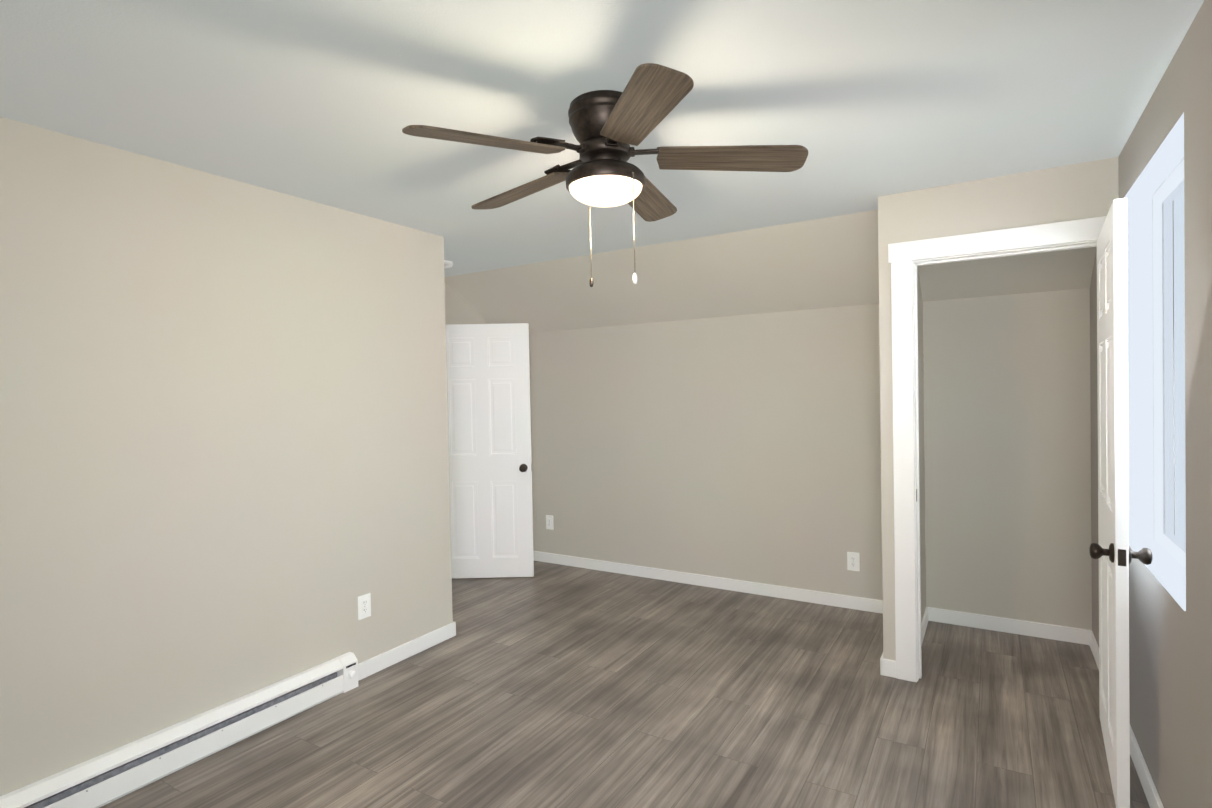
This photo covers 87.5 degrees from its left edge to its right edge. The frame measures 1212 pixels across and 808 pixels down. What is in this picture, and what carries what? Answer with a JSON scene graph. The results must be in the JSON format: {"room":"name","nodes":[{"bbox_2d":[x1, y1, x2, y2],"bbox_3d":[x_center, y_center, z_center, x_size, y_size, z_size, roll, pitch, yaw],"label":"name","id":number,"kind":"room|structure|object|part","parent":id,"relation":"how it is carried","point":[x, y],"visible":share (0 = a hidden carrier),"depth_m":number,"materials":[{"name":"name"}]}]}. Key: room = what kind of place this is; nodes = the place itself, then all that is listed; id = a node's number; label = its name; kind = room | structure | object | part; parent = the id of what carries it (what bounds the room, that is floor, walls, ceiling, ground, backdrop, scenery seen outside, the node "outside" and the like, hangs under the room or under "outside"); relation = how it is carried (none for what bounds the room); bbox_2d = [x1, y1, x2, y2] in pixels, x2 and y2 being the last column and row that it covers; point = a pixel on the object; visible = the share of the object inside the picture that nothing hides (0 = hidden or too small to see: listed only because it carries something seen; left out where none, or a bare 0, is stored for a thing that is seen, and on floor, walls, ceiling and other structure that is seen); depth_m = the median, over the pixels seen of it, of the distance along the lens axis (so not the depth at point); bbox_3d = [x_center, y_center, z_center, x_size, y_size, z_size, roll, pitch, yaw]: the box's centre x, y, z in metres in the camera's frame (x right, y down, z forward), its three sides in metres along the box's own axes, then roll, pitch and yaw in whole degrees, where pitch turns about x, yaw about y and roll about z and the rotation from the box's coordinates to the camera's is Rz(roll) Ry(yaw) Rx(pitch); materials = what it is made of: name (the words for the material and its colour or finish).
{"room":"empty bedroom","nodes":[
{"label":"empty bedroom","id":0,"kind":"room"},
{"bbox_2d":[0,117,452,795],"bbox_3d":[-2.470,0.257,2.463,1.110,2.440,3.969,-1,1,31],"label":"wall","id":1,"kind":"structure","parent":0,"point":[224,461],"depth_m":2.63,"materials":[{"name":"beige paint"}]},
{"bbox_2d":[358,593,370,619],"bbox_3d":[-1.272,1.067,3.338,0.009,0.124,0.078,-1,1,31],"label":"outlet","id":2,"kind":"object","parent":1,"relation":"attached to","point":[364,606],"visible":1,"depth_m":3.33,"materials":[{"name":"white plastic"}]},
{"bbox_2d":[358,621,455,680],"bbox_3d":[-1.126,1.390,3.570,0.014,0.085,0.718,-1,1,31],"label":"baseboard","id":3,"kind":"structure","parent":1,"relation":"attached to","point":[378,663],"depth_m":3.56,"materials":[{"name":"white wood"}]},
{"bbox_2d":[445,282,487,324],"bbox_3d":[-1.431,0.192,5.117,0.120,2.440,1.645,-1,1,31],"label":"wall","id":4,"kind":"structure","parent":0,"point":[459,309],"depth_m":5.32,"materials":[{"name":"beige paint"}]},
{"bbox_2d":[446,323,533,577],"bbox_3d":[-0.985,0.377,5.075,0.771,2.030,0.167,-1,1,-1],"label":"bedroom door","id":5,"kind":"structure","parent":4,"relation":"in","point":[489,442],"depth_m":5.06,"materials":[{"name":"white wood"}]},
{"bbox_2d":[0,0,1203,276],"bbox_3d":[-1.349,-1.032,2.293,5.851,0.100,4.909,-1,1,31],"label":"ceiling","id":6,"kind":"structure","parent":0,"point":[864,102],"depth_m":2.04,"materials":[{"name":"white paint"}]},
{"bbox_2d":[444,260,452,267],"bbox_3d":[-1.171,-1.003,4.571,0.128,0.042,0.128,-1,1,31],"label":"smoke detector","id":7,"kind":"object","parent":6,"relation":"attached to","point":[448,264],"visible":0.44,"depth_m":4.54,"materials":[{"name":"white plastic"}]},
{"bbox_2d":[402,63,807,286],"bbox_3d":[-0.009,-0.697,2.175,1.268,0.619,1.268,-1,1,31],"label":"ceiling fan","id":8,"kind":"object","parent":6,"relation":"hanging from","point":[608,127],"visible":1,"depth_m":2.04,"materials":[{"name":"brown wood"}]},
{"bbox_3d":[-0.359,-0.797,1.918,0.492,0.008,0.148,-5,15,-31],"label":"blade","id":9,"kind":"part","parent":8,"relation":"part of","materials":[{"name":"brown wood"}]},
{"bbox_3d":[-0.322,-0.806,2.408,0.492,0.008,0.148,-4,11,40],"label":"blade","id":10,"kind":"part","parent":8,"relation":"part of","materials":[{"name":"brown wood"}]},
{"bbox_3d":[0.096,-0.803,1.730,0.148,0.008,0.492,11,1,-14],"label":"blade","id":11,"kind":"part","parent":8,"relation":"part of","materials":[{"name":"brown wood"}]},
{"bbox_3d":[0.157,-0.817,2.524,0.148,0.008,0.492,-14,-7,21],"label":"blade","id":12,"kind":"part","parent":8,"relation":"part of","materials":[{"name":"brown wood"}]},
{"bbox_3d":[0.414,-0.815,2.105,0.492,0.008,0.148,2,-11,4],"label":"blade","id":13,"kind":"part","parent":8,"relation":"part of","materials":[{"name":"brown wood"}]},
{"bbox_2d":[99,561,1149,807],"bbox_3d":[-1.085,1.487,2.687,5.851,0.080,5.734,-1,1,31],"label":"floor","id":14,"kind":"structure","parent":0,"point":[549,685],"depth_m":2.84,"materials":[{"name":"brown wood"}]},
{"bbox_2d":[0,652,357,807],"bbox_3d":[-1.752,1.380,2.474,0.082,0.166,1.800,-1,1,31],"label":"baseboard heater","id":15,"kind":"object","parent":14,"relation":"on","point":[109,777],"visible":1,"depth_m":2.54,"materials":[{"name":"white metal"}]},
{"bbox_2d":[445,210,878,332],"bbox_3d":[0.210,-0.800,4.843,5.851,0.752,1.055,-1,1,31],"label":"ceiling","id":16,"kind":"structure","parent":0,"point":[829,262],"depth_m":4.37,"materials":[{"name":"beige paint"}]},
{"bbox_2d":[529,288,1091,629],"bbox_3d":[0.352,0.159,5.061,5.851,2.440,0.120,-1,1,31],"label":"wall","id":17,"kind":"structure","parent":0,"point":[743,447],"depth_m":4.33,"materials":[{"name":"beige paint"}]},
{"bbox_2d":[546,515,553,529],"bbox_3d":[-0.492,1.033,5.526,0.078,0.124,0.009,-1,1,31],"label":"outlet","id":18,"kind":"object","parent":17,"relation":"attached to","point":[549,521],"visible":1,"depth_m":5.52,"materials":[{"name":"white plastic"}]},
{"bbox_2d":[534,551,882,613],"bbox_3d":[0.492,1.336,4.929,3.340,0.085,0.017,-1,1,31],"label":"baseboard","id":19,"kind":"structure","parent":17,"relation":"attached to","point":[818,597],"depth_m":4.70,"materials":[{"name":"white wood"}]},
{"bbox_2d":[847,552,859,570],"bbox_3d":[1.648,1.050,4.220,0.078,0.124,0.009,-1,1,31],"label":"outlet","id":20,"kind":"object","parent":17,"relation":"attached to","point":[853,561],"visible":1,"depth_m":4.22,"materials":[{"name":"white plastic"}]},
{"bbox_2d":[930,607,1085,644],"bbox_3d":[2.377,1.319,3.778,0.836,0.085,0.017,-1,1,31],"label":"baseboard","id":21,"kind":"structure","parent":17,"relation":"attached to","point":[1021,627],"depth_m":3.76,"materials":[{"name":"white wood"}]},
{"bbox_2d":[878,157,1118,660],"bbox_3d":[1.840,0.164,3.031,0.956,2.440,0.120,-1,1,31],"label":"wall","id":22,"kind":"structure","parent":0,"point":[1084,190],"depth_m":3.09,"materials":[{"name":"beige paint"}]},
{"bbox_2d":[880,653,895,676],"bbox_3d":[1.663,1.335,3.635,0.034,0.085,0.938,-1,1,31],"label":"baseboard","id":23,"kind":"structure","parent":22,"relation":"attached to","point":[887,666],"depth_m":3.23,"materials":[{"name":"white wood"}]},
{"bbox_2d":[921,607,929,645],"bbox_3d":[1.804,1.332,3.628,0.014,0.085,0.804,-1,1,31],"label":"baseboard","id":24,"kind":"structure","parent":22,"relation":"attached to","point":[926,617],"depth_m":3.80,"materials":[{"name":"white wood"}]},
{"bbox_2d":[888,216,1106,681],"bbox_3d":[1.857,0.289,3.011,0.908,2.190,0.142,-1,1,31],"label":"trim","id":25,"kind":"structure","parent":22,"relation":"attached to","point":[905,259],"depth_m":3.15,"materials":[{"name":"white wood"}]},
{"bbox_2d":[1089,198,1151,807],"bbox_3d":[1.946,0.344,2.439,0.167,2.075,0.766,0,1,34],"label":"closet door","id":26,"kind":"structure","parent":22,"relation":"in","point":[1112,552],"depth_m":2.15,"materials":[{"name":"white wood"}]},
{"bbox_2d":[918,247,1096,301],"bbox_3d":[2.121,-0.849,3.392,0.836,0.430,0.838,-1,1,31],"label":"ceiling","id":27,"kind":"structure","parent":0,"point":[1047,271],"depth_m":3.60,"materials":[{"name":"beige paint"}]},
{"bbox_2d":[1090,0,1211,807],"bbox_3d":[1.322,0.206,1.111,0.160,2.440,5.614,-1,1,31],"label":"wall","id":28,"kind":"structure","parent":0,"point":[1170,670],"depth_m":1.78,"materials":[{"name":"beige paint"}]},
{"bbox_2d":[1086,629,1098,669],"bbox_3d":[2.505,1.326,3.200,0.014,0.085,0.804,-1,1,31],"label":"baseboard","id":29,"kind":"structure","parent":28,"relation":"attached to","point":[1090,639],"depth_m":3.44,"materials":[{"name":"white wood"}]},
{"bbox_2d":[1130,725,1163,807],"bbox_3d":[1.047,1.394,0.812,0.017,0.085,4.518,-1,1,31],"label":"baseboard","id":30,"kind":"structure","parent":28,"relation":"attached to","point":[1149,788],"depth_m":2.28,"materials":[{"name":"white wood"}]},
{"bbox_2d":[1124,112,1185,568],"bbox_3d":[1.967,-0.131,2.182,0.149,1.422,0.994,-1,1,31],"label":"window","id":31,"kind":"structure","parent":28,"relation":"in","point":[1164,161],"depth_m":2.57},
{"bbox_2d":[1129,537,1185,610],"bbox_3d":[1.955,0.575,2.209,0.099,0.012,0.990,-1,1,31],"label":"window sill","id":32,"kind":"structure","parent":28,"relation":"attached to","point":[1166,569],"depth_m":2.19,"materials":[{"name":"white wood"}]},
{"label":"outside","id":33,"kind":"structure","parent":0,"visible":0},
{"bbox_2d":[1173,190,1185,543],"bbox_3d":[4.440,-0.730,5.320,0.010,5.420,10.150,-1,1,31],"label":"window","id":34,"kind":"structure","parent":33,"point":[1180,396],"depth_m":4.03,"materials":[{"name":"white glass"}]}
]}

